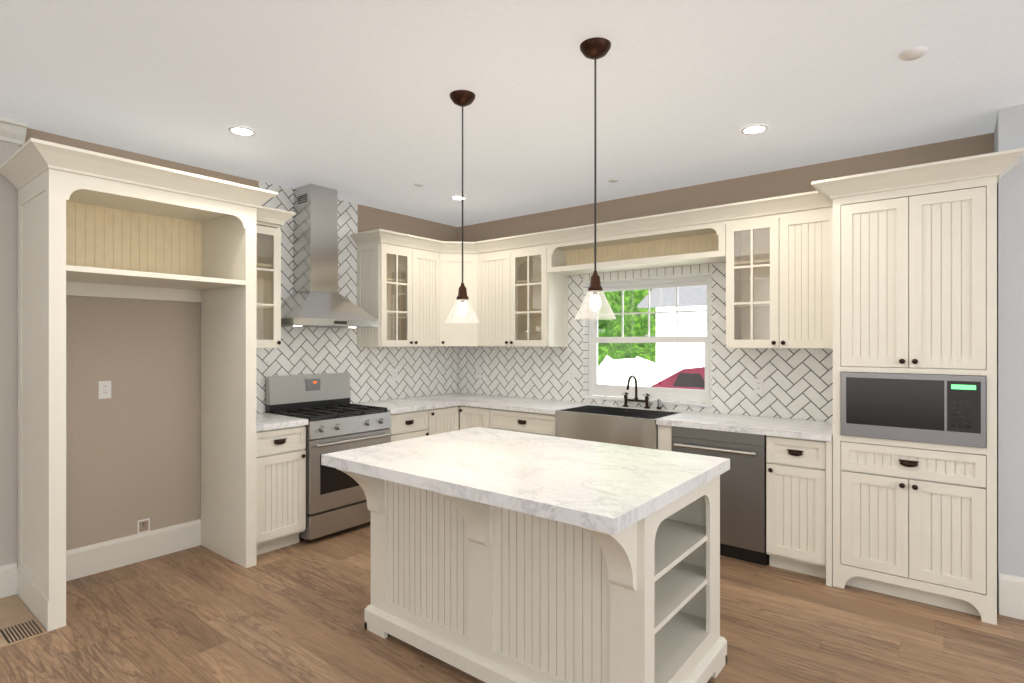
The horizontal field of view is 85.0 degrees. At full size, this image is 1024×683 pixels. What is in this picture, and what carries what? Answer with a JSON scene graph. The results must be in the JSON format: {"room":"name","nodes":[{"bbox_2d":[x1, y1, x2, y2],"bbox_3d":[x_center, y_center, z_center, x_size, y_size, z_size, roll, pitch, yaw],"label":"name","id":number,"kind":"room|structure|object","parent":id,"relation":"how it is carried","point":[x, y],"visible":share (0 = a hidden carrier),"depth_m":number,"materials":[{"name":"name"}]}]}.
{"room":"kitchen","nodes":[
{"label":"kitchen","id":0,"kind":"room"},
{"bbox_2d":[0,522,1023,682],"bbox_3d":[0.148,1.566,0.339,8.920,0.120,8.720,0,0,38],"label":"floor","id":1,"kind":"structure","parent":0,"point":[293,613],"depth_m":2.90,"materials":[{"name":"brown wood"}]},
{"bbox_2d":[0,594,47,647],"bbox_3d":[-2.748,1.501,3.012,0.700,0.008,0.235,0,0,38],"label":"floor vent","id":2,"kind":"object","parent":1,"relation":"in","point":[19,621],"visible":1,"depth_m":2.98,"materials":[{"name":"brown wood"}]},
{"bbox_2d":[0,138,277,631],"bbox_3d":[-2.295,0.246,3.526,0.788,2.520,1.295,0,0,38],"label":"surround","id":3,"kind":"object","parent":1,"relation":"on","point":[93,224],"visible":1,"depth_m":3.53,"materials":[{"name":"white wood"}]},
{"bbox_2d":[257,425,305,554],"bbox_3d":[-1.893,1.060,4.170,0.618,0.892,0.409,0,0,38],"label":"base cabinet","id":4,"kind":"object","parent":1,"relation":"on","point":[281,452],"depth_m":3.99,"materials":[{"name":"beige wood"}]},
{"bbox_2d":[257,412,307,430],"bbox_3d":[-1.882,0.591,4.163,0.645,0.040,0.410,0,0,38],"label":"countertop","id":5,"kind":"structure","parent":4,"relation":"on","point":[265,421],"depth_m":4.06,"materials":[{"name":"stone"}]},
{"bbox_2d":[266,373,391,541],"bbox_3d":[-1.484,0.894,4.598,0.692,1.225,0.758,0,0,38],"label":"range","id":6,"kind":"object","parent":1,"relation":"on","point":[336,500],"visible":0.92,"depth_m":4.42,"materials":[{"name":"silver metal"}]},
{"bbox_2d":[390,410,424,441],"bbox_3d":[-1.126,1.060,5.139,0.618,0.892,0.522,0,0,38],"label":"base cabinet","id":7,"kind":"object","parent":1,"relation":"on","point":[406,425],"depth_m":4.91,"materials":[{"name":"beige wood"}]},
{"bbox_2d":[352,397,460,413],"bbox_3d":[-1.021,0.591,5.251,0.645,0.040,0.832,0,0,38],"label":"countertop","id":8,"kind":"structure","parent":7,"relation":"on","point":[401,405],"depth_m":5.18,"materials":[{"name":"stone"}]},
{"bbox_2d":[425,405,460,435],"bbox_3d":[-0.866,1.060,5.414,0.683,0.892,0.482,0,0,38],"label":"base cabinet","id":9,"kind":"object","parent":1,"relation":"on","point":[445,419],"depth_m":5.25,"materials":[{"name":"beige wood"}]},
{"bbox_2d":[461,406,496,429],"bbox_3d":[-0.171,1.060,5.498,0.472,0.892,0.683,0,0,38],"label":"base cabinet","id":10,"kind":"object","parent":1,"relation":"on","point":[471,417],"depth_m":5.27,"materials":[{"name":"beige wood"}]},
{"bbox_2d":[497,409,554,435],"bbox_3d":[0.281,1.060,5.182,0.878,0.892,0.618,0,0,38],"label":"base cabinet","id":11,"kind":"object","parent":1,"relation":"on","point":[509,420],"depth_m":4.92,"materials":[{"name":"beige wood"}]},
{"bbox_2d":[333,467,729,682],"bbox_3d":[0.058,1.054,2.706,1.592,0.905,1.059,0,0,38],"label":"kitchen island","id":12,"kind":"object","parent":1,"relation":"on","point":[501,556],"depth_m":2.40,"materials":[{"name":"wood"}]},
{"bbox_2d":[321,427,728,534],"bbox_3d":[0.048,0.576,2.685,1.598,0.050,1.142,0,0,38],"label":"island countertop","id":13,"kind":"structure","parent":12,"relation":"on","point":[591,485],"depth_m":2.39,"materials":[{"name":"white stone"}]},
{"bbox_2d":[656,433,671,450],"bbox_3d":[1.075,1.161,4.553,0.508,0.689,0.618,0,0,38],"label":"base cabinet","id":14,"kind":"object","parent":1,"relation":"on","point":[664,443],"depth_m":4.12,"materials":[{"name":"beige wood"}]},
{"bbox_2d":[672,426,768,565],"bbox_3d":[1.579,1.061,4.087,0.636,0.891,0.648,0,0,38],"label":"dishwasher","id":15,"kind":"object","parent":1,"relation":"on","point":[743,508],"visible":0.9,"depth_m":3.79,"materials":[{"name":"silver metal"}]},
{"bbox_2d":[766,435,832,586],"bbox_3d":[2.012,1.060,3.803,0.384,0.892,0.630,0,0,38],"label":"base cabinet","id":16,"kind":"object","parent":1,"relation":"on","point":[799,505],"depth_m":3.57,"materials":[{"name":"beige wood"}]},
{"bbox_2d":[420,393,832,440],"bbox_3d":[0.672,0.591,4.854,3.790,0.040,0.647,0,0,38],"label":"countertop","id":17,"kind":"structure","parent":16,"relation":"on","point":[796,428],"depth_m":4.11,"materials":[{"name":"stone"}]},
{"bbox_2d":[555,405,681,448],"bbox_3d":[0.877,0.693,4.613,0.885,0.236,0.535,0,0,38],"label":"sink","id":18,"kind":"object","parent":17,"relation":"in","point":[623,426],"visible":0.83,"depth_m":4.45,"materials":[{"name":"silver metal"}]},
{"bbox_2d":[621,375,660,408],"bbox_3d":[1.075,0.427,4.785,0.374,0.286,0.215,0,0,38],"label":"faucet","id":19,"kind":"object","parent":17,"relation":"on","point":[646,395],"visible":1,"depth_m":4.81,"materials":[{"name":"brown metal"}]},
{"bbox_2d":[811,148,1023,624],"bbox_3d":[2.439,0.261,3.411,0.966,2.490,0.716,0,0,38],"label":"pantry","id":20,"kind":"object","parent":1,"relation":"on","point":[914,269],"visible":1,"depth_m":3.18,"materials":[{"name":"beige wood"}]},
{"bbox_2d":[841,372,985,447],"bbox_3d":[2.412,0.376,3.378,0.674,0.384,0.464,0,0,38],"label":"microwave","id":21,"kind":"object","parent":20,"relation":"in","point":[940,409],"visible":0.98,"depth_m":3.18,"materials":[{"name":"silver metal"}]},
{"bbox_2d":[0,0,1023,612],"bbox_3d":[0.148,0.056,0.339,8.920,2.940,8.720,0,0,38],"label":"wall","id":22,"kind":"structure","parent":0,"point":[350,100],"depth_m":3.10,"materials":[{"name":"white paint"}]},
{"bbox_2d":[0,562,16,597],"bbox_3d":[-4.383,1.411,1.531,0.016,0.190,4.602,0,0,38],"label":"baseboard","id":23,"kind":"structure","parent":22,"relation":"attached to","point":[8,573],"depth_m":3.30,"materials":[{"name":"white wood"}]},
{"bbox_2d":[0,117,27,144],"bbox_3d":[-4.341,-1.238,1.519,0.095,0.109,4.635,0,0,38],"label":"crown molding","id":24,"kind":"structure","parent":22,"relation":"attached to","point":[12,131],"depth_m":3.29,"materials":[{"name":"white wood"}]},
{"bbox_2d":[98,381,110,398],"bbox_3d":[-2.683,0.316,3.683,0.008,0.116,0.070,0,0,38],"label":"outlet","id":25,"kind":"object","parent":22,"relation":"attached to","point":[104,389],"visible":1,"depth_m":3.68,"materials":[{"name":"white plastic"}]},
{"bbox_2d":[66,519,200,580],"bbox_3d":[-2.609,1.411,3.769,0.016,0.190,0.959,0,0,38],"label":"baseboard","id":26,"kind":"structure","parent":22,"relation":"attached to","point":[84,561],"depth_m":3.79,"materials":[{"name":"white wood"}]},
{"bbox_2d":[137,518,149,533],"bbox_3d":[-2.535,1.271,3.852,0.030,0.090,0.075,0,0,38],"label":"outlet box","id":27,"kind":"object","parent":22,"relation":"attached to","point":[143,525],"visible":1,"depth_m":3.85,"materials":[{"name":"white plastic"}]},
{"bbox_2d":[228,126,255,135],"bbox_3d":[-1.655,-1.290,3.426,0.150,0.006,0.150,0,0,38],"label":"recessed light","id":28,"kind":"object","parent":22,"relation":"in","point":[240,131],"visible":1,"depth_m":3.42,"materials":[{"name":"white plastic"}]},
{"bbox_2d":[281,184,377,327],"bbox_3d":[-1.577,-0.709,4.672,0.490,1.168,0.754,0,0,38],"label":"range hood","id":29,"kind":"object","parent":22,"relation":"attached to","point":[315,298],"visible":0.98,"depth_m":4.63,"materials":[{"name":"silver metal"}]},
{"bbox_2d":[409,239,440,346],"bbox_3d":[-0.667,-0.474,5.906,0.384,1.040,0.660,0,0,38],"label":"upper cabinet","id":30,"kind":"object","parent":22,"relation":"attached to","point":[424,258],"depth_m":5.45,"materials":[{"name":"beige wood"}]},
{"bbox_2d":[451,196,465,199],"bbox_3d":[-0.479,-1.290,5.007,0.140,0.006,0.140,0,0,38],"label":"recessed light","id":31,"kind":"object","parent":22,"relation":"in","point":[457,197],"visible":0.9,"depth_m":4.99,"materials":[{"name":"white plastic"}]},
{"bbox_2d":[445,90,479,323],"bbox_3d":[-0.259,-0.696,2.933,0.182,1.194,0.182,0,0,38],"label":"pendant light","id":32,"kind":"object","parent":22,"relation":"hanging from","point":[462,98],"visible":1,"depth_m":2.92,"materials":[{"name":"brown metal"}]},
{"bbox_2d":[441,241,504,346],"bbox_3d":[-0.434,-0.474,5.721,0.340,1.040,0.660,0,0,38],"label":"upper cabinet","id":33,"kind":"object","parent":22,"relation":"attached to","point":[483,263],"depth_m":5.60,"materials":[{"name":"beige wood"}]},
{"bbox_2d":[257,181,832,421],"bbox_3d":[0.071,-0.359,4.103,3.802,1.868,2.745,0,0,38],"label":"tiled wall","id":34,"kind":"structure","parent":22,"relation":"attached to","point":[798,383],"depth_m":5.06,"materials":[{"name":"white tile"}]},
{"bbox_2d":[392,369,397,380],"bbox_3d":[-1.168,0.331,5.579,0.008,0.116,0.070,0,0,38],"label":"electrical outlet","id":35,"kind":"object","parent":34,"relation":"attached to","point":[394,374],"visible":1,"depth_m":5.58,"materials":[{"name":"white plastic"}]},
{"bbox_2d":[476,367,480,377],"bbox_3d":[-0.365,0.331,6.085,0.070,0.116,0.008,0,0,38],"label":"electrical outlet","id":36,"kind":"object","parent":34,"relation":"attached to","point":[478,372],"visible":1,"depth_m":6.08,"materials":[{"name":"white plastic"}]},
{"bbox_2d":[568,370,574,382],"bbox_3d":[0.568,0.331,5.346,0.070,0.116,0.008,0,0,38],"label":"electrical outlet","id":37,"kind":"object","parent":34,"relation":"attached to","point":[571,376],"visible":1,"depth_m":5.34,"materials":[{"name":"white plastic"}]},
{"bbox_2d":[754,379,763,393],"bbox_3d":[1.896,0.341,4.295,0.070,0.116,0.008,0,0,38],"label":"electrical outlet","id":38,"kind":"object","parent":34,"relation":"attached to","point":[758,386],"visible":1,"depth_m":4.29,"materials":[{"name":"white plastic"}]},
{"bbox_2d":[575,37,615,319],"bbox_3d":[0.364,-0.696,2.439,0.182,1.194,0.182,0,0,38],"label":"pendant light","id":39,"kind":"object","parent":22,"relation":"hanging from","point":[595,48],"visible":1,"depth_m":2.43,"materials":[{"name":"brown metal"}]},
{"bbox_2d":[582,275,711,407],"bbox_3d":[1.180,-0.012,4.939,1.214,1.083,0.162,0,0,38],"label":"window","id":40,"kind":"structure","parent":22,"relation":"in","point":[680,396],"depth_m":4.94,"materials":[{"name":"white plastic"}]},
{"bbox_2d":[741,124,767,134],"bbox_3d":[1.474,-1.290,3.397,0.150,0.006,0.150,0,0,38],"label":"recessed light","id":41,"kind":"object","parent":22,"relation":"in","point":[754,129],"visible":1,"depth_m":3.39,"materials":[{"name":"white plastic"}]},
{"bbox_2d":[899,46,927,60],"bbox_3d":[1.792,-1.283,2.494,0.104,0.022,0.104,0,0,38],"label":"smoke detector","id":42,"kind":"object","parent":22,"relation":"attached to","point":[913,53],"visible":1,"depth_m":2.47,"materials":[{"name":"white plastic"}]},
{"bbox_2d":[999,573,1023,619],"bbox_3d":[4.262,1.394,1.854,3.992,0.225,0.016,0,0,38],"label":"baseboard","id":43,"kind":"structure","parent":22,"relation":"attached to","point":[1011,588],"depth_m":3.06,"materials":[{"name":"white wood"}]},
{"label":"outside","id":44,"kind":"structure","parent":0,"visible":0},
{"bbox_2d":[597,365,655,396],"bbox_3d":[11.990,2.256,22.214,60.000,0.300,39.400,0,0,38],"label":"ground","id":45,"kind":"structure","parent":44,"point":[625,376],"depth_m":35.02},
{"bbox_2d":[598,278,661,365],"bbox_3d":[7.436,-5.976,27.048,27.444,16.811,25.611,0,0,38],"label":"trees","id":46,"kind":"object","parent":45,"relation":"on","point":[630,330],"depth_m":23.28,"materials":[{"name":"green plant"}]},
{"bbox_2d":[637,275,706,382],"bbox_3d":[9.670,-0.594,19.204,7.800,5.400,7.900,0,0,38],"label":"house","id":47,"kind":"structure","parent":45,"relation":"on","point":[688,319],"depth_m":18.12,"materials":[{"name":"white"}]},
{"bbox_2d":[641,367,704,402],"bbox_3d":[4.951,1.361,12.200,4.500,1.550,1.840,0,0,38],"label":"car","id":48,"kind":"object","parent":45,"relation":"on","point":[692,386],"depth_m":12.03,"materials":[{"name":"red metal"}]},
{"bbox_2d":[601,356,655,366],"bbox_3d":[11.990,-12.994,22.214,80.000,31.000,39.400,0,0,38],"label":"sky","id":49,"kind":"structure","parent":44,"point":[627,362],"depth_m":48.18,"materials":[{"name":"white"}]}
]}

